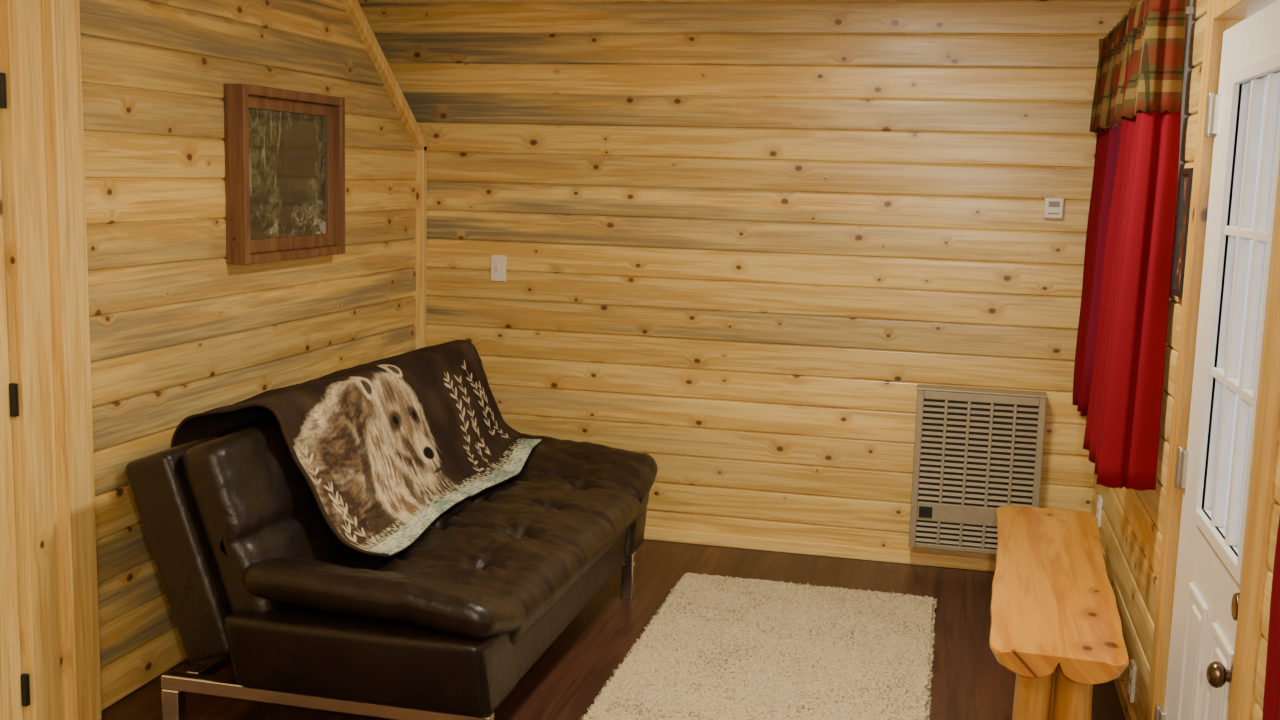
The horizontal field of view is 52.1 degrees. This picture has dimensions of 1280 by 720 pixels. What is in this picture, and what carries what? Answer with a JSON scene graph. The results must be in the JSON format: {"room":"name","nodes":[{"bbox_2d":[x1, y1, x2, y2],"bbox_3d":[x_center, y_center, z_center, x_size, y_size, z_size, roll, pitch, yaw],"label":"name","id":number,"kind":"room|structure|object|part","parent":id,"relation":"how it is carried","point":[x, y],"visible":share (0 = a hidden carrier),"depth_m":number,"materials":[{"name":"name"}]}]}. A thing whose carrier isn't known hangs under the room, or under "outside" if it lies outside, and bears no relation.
{"room":"cabin living room","nodes":[
{"label":"cabin living room","id":0,"kind":"room"},
{"bbox_2d":[79,0,415,709],"bbox_3d":[-1.319,-0.325,4.898,0.012,2.500,2.500,4,8,13],"label":"wall","id":1,"kind":"structure","parent":0,"point":[178,331],"depth_m":4.26,"materials":[{"name":"brown wood"}]},
{"bbox_2d":[0,0,66,719],"bbox_3d":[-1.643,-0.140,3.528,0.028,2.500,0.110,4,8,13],"label":"trim","id":2,"kind":"structure","parent":1,"relation":"attached to","point":[19,17],"depth_m":3.53,"materials":[{"name":"brown wood"}]},
{"bbox_2d":[41,0,101,719],"bbox_3d":[-1.601,-0.160,3.679,0.040,2.500,0.115,4,8,13],"label":"trim","id":3,"kind":"structure","parent":1,"relation":"attached to","point":[60,18],"depth_m":3.68,"materials":[{"name":"brown wood"}]},
{"bbox_2d":[224,84,344,264],"bbox_3d":[-1.280,-0.674,4.785,0.075,0.605,0.750,4,8,13],"label":"picture","id":4,"kind":"object","parent":1,"relation":"attached to","point":[285,149],"visible":1,"depth_m":4.74,"materials":[{"name":"brown wood"}]},
{"bbox_2d":[249,108,325,239],"bbox_3d":[-1.293,-0.677,4.787,0.012,0.460,0.600,4,8,13],"label":"print","id":5,"kind":"object","parent":4,"relation":"attached to","point":[287,146],"depth_m":4.78},
{"bbox_3d":[-1.286,-0.674,4.786,0.025,0.541,0.686,4,8,13],"label":"frame","id":6,"kind":"part","parent":4,"relation":"part of","materials":[{"name":"brown wood"}]},
{"bbox_2d":[342,0,427,149],"bbox_3d":[-1.111,-1.280,5.477,0.056,0.797,1.027,4,8,13],"label":"trim","id":7,"kind":"structure","parent":1,"relation":"attached to","point":[353,8],"depth_m":5.55,"materials":[{"name":"brown wood"}]},
{"bbox_2d":[414,147,426,348],"bbox_3d":[-1.027,-0.112,6.117,0.046,1.755,0.046,4,8,13],"label":"trim","id":8,"kind":"structure","parent":1,"relation":"attached to","point":[421,155],"depth_m":6.04,"materials":[{"name":"brown wood"}]},
{"bbox_2d":[101,539,1125,719],"bbox_3d":[-0.909,1.329,2.425,4.280,0.060,7.700,4,8,13],"label":"floor","id":9,"kind":"structure","parent":0,"point":[968,682],"depth_m":4.64,"materials":[{"name":"laminate"}]},
{"bbox_2d":[125,357,657,719],"bbox_3d":[-0.669,0.556,4.572,1.114,0.885,2.191,4,8,13],"label":"futon sofa","id":10,"kind":"object","parent":9,"relation":"on","point":[254,577],"visible":0.72,"depth_m":3.65,"materials":[{"name":"brown leather"}]},
{"bbox_3d":[-0.693,0.849,4.457,0.910,0.035,1.560,4,8,13],"label":"chrome rail","id":11,"kind":"part","parent":10,"relation":"part of","materials":[{"name":"silver metal"}]},
{"bbox_3d":[-0.891,1.026,3.688,1.000,0.188,0.044,4,8,13],"label":"chrome frame","id":12,"kind":"part","parent":10,"relation":"part of","materials":[{"name":"silver metal"}]},
{"bbox_2d":[182,357,487,612],"bbox_3d":[-0.907,0.359,4.625,0.293,0.525,2.090,4,8,13],"label":"cushion","id":13,"kind":"object","parent":10,"relation":"on","point":[246,501],"depth_m":3.65,"materials":[{"name":"brown leather"}]},
{"bbox_2d":[171,340,541,555],"bbox_3d":[-0.893,0.247,4.656,0.689,0.466,1.655,4,8,13],"label":"throw blanket","id":14,"kind":"object","parent":10,"relation":"on","point":[383,448],"visible":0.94,"depth_m":4.40,"materials":[{"name":"brown fabric"}]},
{"bbox_2d":[322,474,648,644],"bbox_3d":[-0.551,0.601,4.513,0.853,0.180,1.680,4,8,13],"label":"seat cushion","id":15,"kind":"object","parent":10,"relation":"on","point":[523,541],"depth_m":4.24,"materials":[{"name":"brown leather"}]},
{"bbox_3d":[-0.510,0.817,5.248,1.000,0.188,0.044,4,8,13],"label":"chrome frame","id":16,"kind":"part","parent":10,"relation":"part of","materials":[{"name":"silver metal"}]},
{"bbox_2d":[581,572,936,719],"bbox_3d":[0.480,1.028,4.516,1.039,0.020,1.724,4,8,13],"label":"shag rug","id":17,"kind":"object","parent":9,"relation":"on","point":[719,647],"visible":1,"depth_m":4.52,"materials":[{"name":"beige carpet"}]},
{"bbox_2d":[989,505,1128,719],"bbox_3d":[1.300,0.885,4.188,0.363,0.451,1.631,4,8,16],"label":"bench","id":18,"kind":"object","parent":9,"relation":"on","point":[1056,625],"visible":1,"depth_m":3.72,"materials":[{"name":"brown wood"}]},
{"bbox_3d":[1.068,0.981,3.588,0.106,0.417,0.104,4,8,13],"label":"leg","id":19,"kind":"part","parent":18,"relation":"part of","materials":[{"name":"brown wood"}]},
{"bbox_3d":[1.175,0.988,3.560,0.105,0.417,0.105,4,8,13],"label":"leg","id":20,"kind":"part","parent":18,"relation":"part of","materials":[{"name":"brown wood"}]},
{"bbox_2d":[358,0,1131,558],"bbox_3d":[-0.007,-0.423,5.856,4.050,2.500,0.012,4,8,13],"label":"wall","id":21,"kind":"structure","parent":0,"point":[739,240],"depth_m":5.72,"materials":[{"name":"brown wood"}]},
{"bbox_2d":[491,255,505,280],"bbox_3d":[-0.650,-0.421,5.997,0.073,0.120,0.023,4,8,13],"label":"light switch","id":22,"kind":"object","parent":21,"relation":"attached to","point":[498,262],"visible":1,"depth_m":6.00,"materials":[{"name":"beige plastic"}]},
{"bbox_2d":[644,527,995,571],"bbox_3d":[0.423,0.817,5.909,3.010,0.055,0.028,4,8,13],"label":"baseboard","id":23,"kind":"structure","parent":21,"relation":"attached to","point":[660,534],"depth_m":5.80,"materials":[{"name":"brown wood"}]},
{"bbox_2d":[909,384,1047,553],"bbox_3d":[1.426,0.468,5.558,0.530,0.690,0.115,4,8,13],"label":"wall heater","id":24,"kind":"object","parent":21,"relation":"attached to","point":[978,451],"visible":0.8,"depth_m":5.52,"materials":[{"name":"metal"}]},
{"bbox_2d":[1043,197,1063,218],"bbox_3d":[1.701,-0.625,5.389,0.076,0.085,0.036,4,8,13],"label":"thermostat","id":25,"kind":"object","parent":21,"relation":"attached to","point":[1053,207],"visible":1,"depth_m":5.38,"materials":[{"name":"beige plastic"}]},
{"bbox_2d":[1091,0,1279,719],"bbox_3d":[1.054,0.181,1.791,0.012,2.500,7.500,4,8,13],"label":"wall","id":26,"kind":"structure","parent":0,"point":[1131,526],"depth_m":3.86,"materials":[{"name":"brown wood"}]},
{"bbox_2d":[1096,495,1101,527],"bbox_3d":[1.821,0.600,5.200,0.015,0.116,0.074,4,8,13],"label":"power outlet","id":27,"kind":"object","parent":26,"relation":"attached to","point":[1099,500],"visible":0.75,"depth_m":5.17,"materials":[{"name":"beige plastic"}]},
{"bbox_2d":[1114,674,1136,719],"bbox_3d":[1.665,1.032,4.632,0.026,0.055,1.900,4,8,13],"label":"baseboard","id":28,"kind":"structure","parent":26,"relation":"attached to","point":[1127,707],"depth_m":4.17,"materials":[{"name":"brown wood"}]},
{"bbox_2d":[1127,659,1136,702],"bbox_3d":[1.534,1.001,4.089,0.015,0.116,0.074,4,8,13],"label":"power outlet","id":29,"kind":"object","parent":26,"relation":"attached to","point":[1132,668],"visible":1,"depth_m":4.06,"materials":[{"name":"beige plastic"}]},
{"bbox_2d":[1072,0,1193,490],"bbox_3d":[1.656,-0.449,4.512,0.185,1.453,1.676,4,8,14],"label":"window curtain","id":30,"kind":"object","parent":26,"relation":"attached to","point":[1136,114],"visible":1,"depth_m":3.80,"materials":[{"name":"red fabric"}]},
{"bbox_3d":[1.774,-0.485,5.057,0.088,1.375,0.497,4,8,13],"label":"panel","id":31,"kind":"part","parent":30,"relation":"part of","materials":[{"name":"red fabric"}]},
{"bbox_2d":[1166,0,1193,343],"bbox_3d":[1.753,-0.474,4.491,0.070,1.320,1.340,4,8,13],"label":"frame","id":32,"kind":"object","parent":26,"relation":"attached to","point":[1188,23],"visible":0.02,"depth_m":3.79,"materials":[{"name":"white paint"}]},
{"bbox_2d":[1171,168,1192,297],"bbox_3d":[1.495,-0.350,3.598,0.022,0.350,0.165,4,8,13],"label":"framed picture","id":33,"kind":"object","parent":26,"relation":"attached to","point":[1186,176],"visible":0.75,"depth_m":3.63,"materials":[{"name":"brown wood"}]},
{"bbox_2d":[1176,175,1188,289],"bbox_3d":[1.499,-0.350,3.597,0.009,0.318,0.133,4,8,13],"label":"print","id":34,"kind":"object","parent":33,"relation":"attached to","point":[1182,223],"depth_m":3.63},
{"bbox_2d":[1146,0,1279,719],"bbox_3d":[1.363,0.181,3.034,0.082,2.170,1.070,4,8,13],"label":"trim","id":35,"kind":"structure","parent":26,"relation":"attached to","point":[1222,15],"depth_m":3.34,"materials":[{"name":"brown wood"}]},
{"bbox_2d":[1154,705,1160,719],"bbox_3d":[1.413,0.999,3.582,0.014,0.110,0.014,4,8,13],"label":"pin","id":36,"kind":"object","parent":35,"relation":"attached to","point":[1158,707],"depth_m":3.57,"materials":[{"name":"silver metal"}]},
{"bbox_2d":[1175,446,1183,487],"bbox_3d":[1.433,0.285,3.482,0.014,0.110,0.014,4,8,13],"label":"hinge","id":37,"kind":"object","parent":35,"relation":"attached to","point":[1180,449],"depth_m":3.48,"materials":[{"name":"silver metal"}]},
{"bbox_2d":[1205,93,1214,136],"bbox_3d":[1.459,-0.628,3.353,0.014,0.110,0.014,4,8,13],"label":"pin","id":38,"kind":"object","parent":35,"relation":"attached to","point":[1207,134],"depth_m":3.35,"materials":[{"name":"silver metal"}]},
{"bbox_2d":[1164,0,1279,719],"bbox_3d":[1.370,0.226,3.038,0.045,2.020,0.860,4,8,13],"label":"door","id":39,"kind":"structure","parent":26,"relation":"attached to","point":[1256,37],"depth_m":3.20,"materials":[{"name":"white paint"}]},
{"bbox_2d":[1158,707,1165,719],"bbox_3d":[1.420,1.001,3.567,0.016,0.100,0.042,4,8,13],"label":"hinge","id":40,"kind":"object","parent":39,"relation":"attached to","point":[1162,713],"visible":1,"depth_m":3.55,"materials":[{"name":"metal"}]},
{"bbox_2d":[1179,449,1188,488],"bbox_3d":[1.440,0.287,3.467,0.016,0.100,0.042,4,8,13],"label":"hinge","id":41,"kind":"object","parent":39,"relation":"attached to","point":[1184,458],"visible":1,"depth_m":3.45,"materials":[{"name":"metal"}]},
{"bbox_2d":[1176,582,1233,719],"bbox_3d":[1.313,0.817,3.059,0.015,0.460,0.520,4,8,13],"label":"panels","id":42,"kind":"object","parent":39,"relation":"attached to","point":[1216,701],"visible":0.94,"depth_m":3.11,"materials":[{"name":"white paint"}]},
{"bbox_2d":[1210,94,1219,134],"bbox_3d":[1.465,-0.625,3.338,0.016,0.100,0.042,4,8,13],"label":"hinge","id":43,"kind":"object","parent":39,"relation":"attached to","point":[1216,98],"visible":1,"depth_m":3.32,"materials":[{"name":"metal"}]},
{"bbox_2d":[1206,661,1226,687],"bbox_3d":[1.205,0.658,2.737,0.038,0.054,0.054,4,8,13],"label":"handle","id":44,"kind":"object","parent":39,"relation":"attached to","point":[1216,673],"visible":1,"depth_m":2.72,"materials":[{"name":"brown metal"}]},
{"bbox_2d":[1231,593,1239,620],"bbox_3d":[1.240,0.511,2.709,0.022,0.062,0.062,4,8,13],"label":"deadbolt","id":45,"kind":"object","parent":39,"relation":"attached to","point":[1235,599],"visible":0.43,"depth_m":2.70,"materials":[{"name":"brown metal"}]},
{"bbox_2d":[1192,51,1279,585],"bbox_3d":[1.336,-0.109,2.914,0.024,1.095,0.570,4,8,13],"label":"window frame","id":46,"kind":"structure","parent":39,"relation":"attached to","point":[1264,66],"depth_m":3.09,"materials":[{"name":"white paint"}]},
{"bbox_2d":[1211,73,1279,545],"bbox_3d":[1.344,-0.108,2.912,0.026,1.025,0.500,4,8,13],"label":"muntins","id":47,"kind":"object","parent":39,"relation":"attached to","point":[1232,386],"visible":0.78,"depth_m":2.89,"materials":[{"name":"white paint"}]},
{"bbox_2d":[1262,517,1279,719],"bbox_3d":[1.064,0.224,1.989,0.058,1.460,0.576,4,8,16],"label":"window curtain","id":48,"kind":"object","parent":26,"relation":"hanging from","point":[1271,702],"visible":1,"depth_m":2.29,"materials":[{"name":"red fabric"}]},
{"bbox_2d":[1226,669,1231,682],"bbox_3d":[1.227,0.659,2.732,0.024,0.026,0.026,4,8,13],"label":"handle","id":49,"kind":"object","parent":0,"point":[1229,672],"depth_m":2.72,"materials":[{"name":"brown metal"}]},
{"bbox_3d":[-1.760,-1.102,2.872,0.032,0.420,0.950,4,8,13],"label":"wall","id":50,"kind":"structure","parent":0,"visible":0},
{"bbox_2d":[0,158,22,719],"bbox_3d":[-1.796,0.137,3.076,0.036,2.050,0.865,4,8,13],"label":"door","id":51,"kind":"structure","parent":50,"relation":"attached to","point":[11,708],"depth_m":3.51,"materials":[{"name":"brown wood"}]},
{"bbox_2d":[0,73,6,107],"bbox_3d":[-1.647,-0.695,3.380,0.018,0.090,0.016,4,8,13],"label":"hinge","id":52,"kind":"object","parent":51,"relation":"attached to","point":[3,98],"visible":1,"depth_m":3.38,"materials":[{"name":"black metal"}]},
{"bbox_2d":[9,383,18,416],"bbox_3d":[-1.670,0.106,3.493,0.018,0.090,0.016,4,8,13],"label":"hinge","id":53,"kind":"object","parent":51,"relation":"attached to","point":[13,387],"visible":1,"depth_m":3.49,"materials":[{"name":"black metal"}]},
{"bbox_2d":[20,673,29,706],"bbox_3d":[-1.692,0.908,3.606,0.018,0.090,0.016,4,8,13],"label":"hinge","id":54,"kind":"object","parent":51,"relation":"attached to","point":[25,686],"visible":1,"depth_m":3.60,"materials":[{"name":"black metal"}]}
]}

